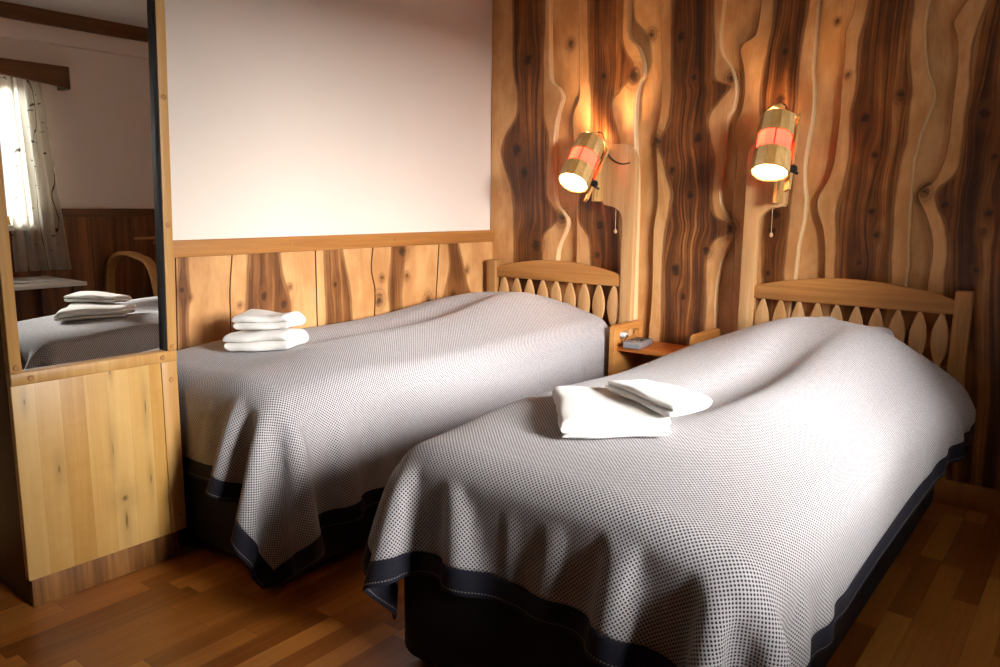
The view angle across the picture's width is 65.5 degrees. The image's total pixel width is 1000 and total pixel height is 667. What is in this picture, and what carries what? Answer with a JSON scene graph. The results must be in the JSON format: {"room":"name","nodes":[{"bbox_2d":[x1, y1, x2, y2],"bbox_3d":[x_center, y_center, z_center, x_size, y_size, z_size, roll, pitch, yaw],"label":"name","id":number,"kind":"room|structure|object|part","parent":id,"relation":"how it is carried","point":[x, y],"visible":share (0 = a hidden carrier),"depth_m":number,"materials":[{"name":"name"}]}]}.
{"room":"hotel room","nodes":[
{"label":"hotel room","id":0,"kind":"room"},
{"bbox_2d":[165,0,491,257],"bbox_3d":[-1.837,-0.398,2.205,0.150,2.340,5.940,8,12,38],"label":"wall","id":1,"kind":"structure","parent":0,"point":[287,117],"depth_m":3.39,"materials":[{"name":"white paint"}]},
{"bbox_2d":[173,241,492,350],"bbox_3d":[-1.012,0.145,3.224,0.020,0.948,3.108,8,12,38],"label":"wainscoting","id":2,"kind":"structure","parent":1,"relation":"attached to","point":[327,287],"depth_m":3.43,"materials":[{"name":"brown wood"}]},
{"bbox_2d":[173,230,493,257],"bbox_3d":[-1.002,-0.354,3.138,0.032,0.063,3.110,8,12,38],"label":"trim","id":3,"kind":"structure","parent":1,"relation":"attached to","point":[228,246],"depth_m":3.37,"materials":[{"name":"brown wood"}]},
{"bbox_2d":[0,502,999,666],"bbox_3d":[-0.355,0.995,1.243,3.955,0.060,5.940,8,12,38],"label":"floor","id":4,"kind":"structure","parent":0,"point":[937,604],"depth_m":2.20,"materials":[{"name":"brown wood"}]},
{"bbox_2d":[0,0,186,607],"bbox_3d":[-1.316,-0.416,2.349,0.415,2.338,0.523,8,12,38],"label":"wardrobe","id":5,"kind":"object","parent":4,"relation":"on","point":[92,494],"visible":1,"depth_m":2.26,"materials":[{"name":"brown wood"}]},
{"bbox_2d":[0,0,176,386],"bbox_3d":[-1.168,-0.715,2.182,0.036,1.675,0.523,8,12,38],"label":"mirror","id":6,"kind":"object","parent":5,"relation":"on","point":[87,290],"depth_m":2.22,"materials":[{"name":"brown mirror"}]},
{"bbox_3d":[-1.209,0.390,2.330,0.026,0.580,0.426,8,12,38],"label":"door panel","id":7,"kind":"part","parent":5,"relation":"part of","materials":[{"name":"brown wood"}]},
{"bbox_2d":[182,144,638,561],"bbox_3d":[-0.348,-0.103,3.253,0.936,1.440,2.049,8,12,38],"label":"bed","id":8,"kind":"object","parent":4,"relation":"on","point":[209,520],"visible":0.12,"depth_m":3.70,"materials":[{"name":"brown wood"}]},
{"bbox_2d":[176,292,609,588],"bbox_3d":[-0.367,0.263,3.145,0.957,0.733,2.032,8,12,38],"label":"bedspread","id":9,"kind":"object","parent":8,"relation":"on","point":[309,437],"visible":0.78,"depth_m":2.54,"materials":[{"name":"fabric"}]},
{"bbox_2d":[222,328,308,350],"bbox_3d":[-0.843,0.015,2.823,0.253,0.077,0.213,2,10,8],"label":"folded towel","id":10,"kind":"object","parent":9,"relation":"on","point":[285,338],"visible":0.97,"depth_m":2.73,"materials":[{"name":"white fabric"}]},
{"bbox_2d":[232,309,305,329],"bbox_3d":[-0.836,-0.051,2.832,0.223,0.066,0.182,2,10,8],"label":"folded towel","id":11,"kind":"object","parent":10,"relation":"on","point":[252,319],"visible":1,"depth_m":2.76,"materials":[{"name":"white fabric"}]},
{"bbox_3d":[-0.039,0.019,4.314,0.062,0.855,0.050,8,12,38],"label":"headboard post","id":12,"kind":"part","parent":8,"relation":"part of","materials":[{"name":"brown wood"}]},
{"bbox_3d":[0.291,-0.322,3.998,0.766,0.107,0.026,8,12,38],"label":"rail","id":13,"kind":"part","parent":8,"relation":"part of","materials":[{"name":"brown wood"}]},
{"bbox_2d":[557,130,629,233],"bbox_3d":[0.415,-0.717,3.675,0.331,0.487,0.210,-4,11,-26],"label":"wall lamp","id":14,"kind":"object","parent":8,"relation":"attached to","point":[584,162],"visible":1,"depth_m":3.62,"materials":[{"name":"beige wood"}]},
{"bbox_2d":[559,173,586,191],"bbox_3d":[0.341,-0.703,3.607,0.138,0.088,0.110,8,12,38],"label":"diffuser","id":15,"kind":"object","parent":14,"relation":"attached to","point":[572,182],"depth_m":3.61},
{"bbox_3d":[0.445,-0.693,3.626,0.048,0.048,0.039,-1,10,-7],"label":"black knob","id":16,"kind":"part","parent":14,"relation":"part of","materials":[{"name":"black plastic"}]},
{"bbox_3d":[0.461,-0.926,3.711,0.126,0.086,0.042,-1,10,-7],"label":"plate","id":17,"kind":"part","parent":14,"relation":"part of","materials":[{"name":"brown wood"}]},
{"bbox_3d":[0.467,-0.731,3.711,0.014,0.198,0.082,8,12,38],"label":"swivel plate","id":18,"kind":"part","parent":14,"relation":"part of","materials":[{"name":"brown wood"}]},
{"bbox_3d":[0.464,-0.764,3.668,0.031,0.288,0.237,7,12,36],"label":"slotted arm","id":19,"kind":"part","parent":14,"relation":"part of"},
{"bbox_3d":[0.533,-0.878,3.683,0.188,0.157,0.016,7,11,33],"label":"cord","id":20,"kind":"part","parent":14,"relation":"part of","materials":[{"name":"brown plastic"}]},
{"bbox_3d":[0.569,-0.185,3.795,0.176,1.440,0.038,8,12,38],"label":"lamp post","id":21,"kind":"part","parent":8,"relation":"part of","materials":[{"name":"brown wood"}]},
{"bbox_2d":[608,319,719,375],"bbox_3d":[0.755,0.268,3.623,0.420,0.607,0.275,8,12,38],"label":"nightstand","id":22,"kind":"object","parent":4,"relation":"on","point":[621,359],"visible":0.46,"depth_m":3.62,"materials":[{"name":"orange wood"}]},
{"bbox_2d":[619,332,627,344],"bbox_3d":[0.582,0.024,3.658,0.046,0.059,0.094,-2,10,-14],"label":"plug","id":23,"kind":"object","parent":22,"relation":"on","point":[622,334],"visible":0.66,"depth_m":3.66,"materials":[{"name":"white plastic"}]},
{"bbox_3d":[0.599,0.246,3.744,0.024,0.607,0.275,8,12,38],"label":"panel","id":24,"kind":"part","parent":22,"relation":"part of","materials":[{"name":"orange wood"}]},
{"bbox_2d":[623,337,652,349],"bbox_3d":[0.642,0.043,3.622,0.084,0.034,0.170,6,11,30],"label":"alarm clock","id":25,"kind":"object","parent":22,"relation":"on","point":[638,343],"visible":1,"depth_m":3.57,"materials":[{"name":"grey plastic"}]},
{"bbox_2d":[617,341,687,356],"bbox_3d":[0.763,0.075,3.604,0.382,0.020,0.243,8,12,38],"label":"shelf","id":26,"kind":"object","parent":22,"relation":"attached to","point":[661,349],"depth_m":3.58,"materials":[{"name":"orange wood"}]},
{"bbox_3d":[0.910,0.290,3.502,0.024,0.607,0.275,8,12,38],"label":"panel","id":27,"kind":"part","parent":22,"relation":"part of","materials":[{"name":"orange wood"}]},
{"bbox_2d":[404,143,974,666],"bbox_3d":[0.742,0.053,2.388,0.948,1.440,2.077,8,12,38],"label":"bed","id":28,"kind":"object","parent":4,"relation":"on","point":[443,629],"visible":0.14,"depth_m":2.48,"materials":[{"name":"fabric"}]},
{"bbox_2d":[362,316,975,666],"bbox_3d":[0.643,0.388,2.352,1.148,0.704,2.066,8,12,38],"label":"bedspread","id":29,"kind":"object","parent":28,"relation":"on","point":[741,535],"visible":0.87,"depth_m":1.73,"materials":[{"name":"fabric"}]},
{"bbox_2d":[552,386,670,438],"bbox_3d":[0.272,0.195,1.956,0.267,0.064,0.315,1,10,0],"label":"folded towel","id":30,"kind":"object","parent":29,"relation":"on","point":[584,412],"visible":0.89,"depth_m":1.84,"materials":[{"name":"white fabric"}]},
{"bbox_2d":[605,379,711,416],"bbox_3d":[0.388,0.151,1.928,0.131,0.047,0.292,-4,10,-23],"label":"folded towel","id":31,"kind":"object","parent":30,"relation":"on","point":[669,400],"visible":1,"depth_m":1.86,"materials":[{"name":"white fabric"}]},
{"bbox_3d":[1.123,-0.107,3.365,0.176,1.440,0.038,8,12,38],"label":"lamp post","id":32,"kind":"part","parent":28,"relation":"part of","materials":[{"name":"brown wood"}]},
{"bbox_2d":[750,103,801,236],"bbox_3d":[1.113,-0.657,3.143,0.171,0.543,0.289,8,12,38],"label":"wall lamp","id":33,"kind":"object","parent":28,"relation":"attached to","point":[774,153],"visible":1,"depth_m":3.08,"materials":[{"name":"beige wood"}]},
{"bbox_2d":[752,164,787,179],"bbox_3d":[1.070,-0.644,3.086,0.138,0.066,0.124,8,12,38],"label":"diffuser","id":34,"kind":"object","parent":33,"relation":"attached to","point":[759,171],"depth_m":3.09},
{"bbox_3d":[1.144,-0.636,3.185,0.014,0.198,0.082,8,12,38],"label":"swivel plate","id":35,"kind":"part","parent":33,"relation":"part of","materials":[{"name":"brown wood"}]},
{"bbox_3d":[1.151,-0.894,3.161,0.130,0.063,0.043,-1,10,-11],"label":"plate","id":36,"kind":"part","parent":33,"relation":"part of","materials":[{"name":"brown wood"}]},
{"bbox_3d":[1.181,-0.731,3.138,0.029,0.320,0.186,6,11,28],"label":"slotted arm","id":37,"kind":"part","parent":33,"relation":"part of"},
{"bbox_3d":[1.175,-0.655,3.106,0.052,0.041,0.039,-1,10,-11],"label":"black knob","id":38,"kind":"part","parent":33,"relation":"part of","materials":[{"name":"black plastic"}]},
{"bbox_3d":[1.403,-0.166,3.134,0.758,0.107,0.026,8,12,38],"label":"rail","id":39,"kind":"part","parent":28,"relation":"part of","materials":[{"name":"brown wood"}]},
{"bbox_3d":[1.719,0.097,2.921,0.056,0.515,0.050,8,12,38],"label":"headboard post","id":40,"kind":"part","parent":28,"relation":"part of","materials":[{"name":"brown wood"}]},
{"bbox_2d":[491,0,999,489],"bbox_3d":[1.438,-0.545,3.273,3.655,2.340,0.190,8,12,38],"label":"wall","id":41,"kind":"structure","parent":0,"point":[897,181],"depth_m":3.36,"materials":[{"name":"brown wood"}]},
{"bbox_2d":[932,478,999,516],"bbox_3d":[1.370,0.571,3.386,3.655,0.100,0.035,8,12,38],"label":"baseboard","id":42,"kind":"structure","parent":41,"relation":"attached to","point":[980,499],"depth_m":3.02,"materials":[{"name":"brown wood"}]}
]}

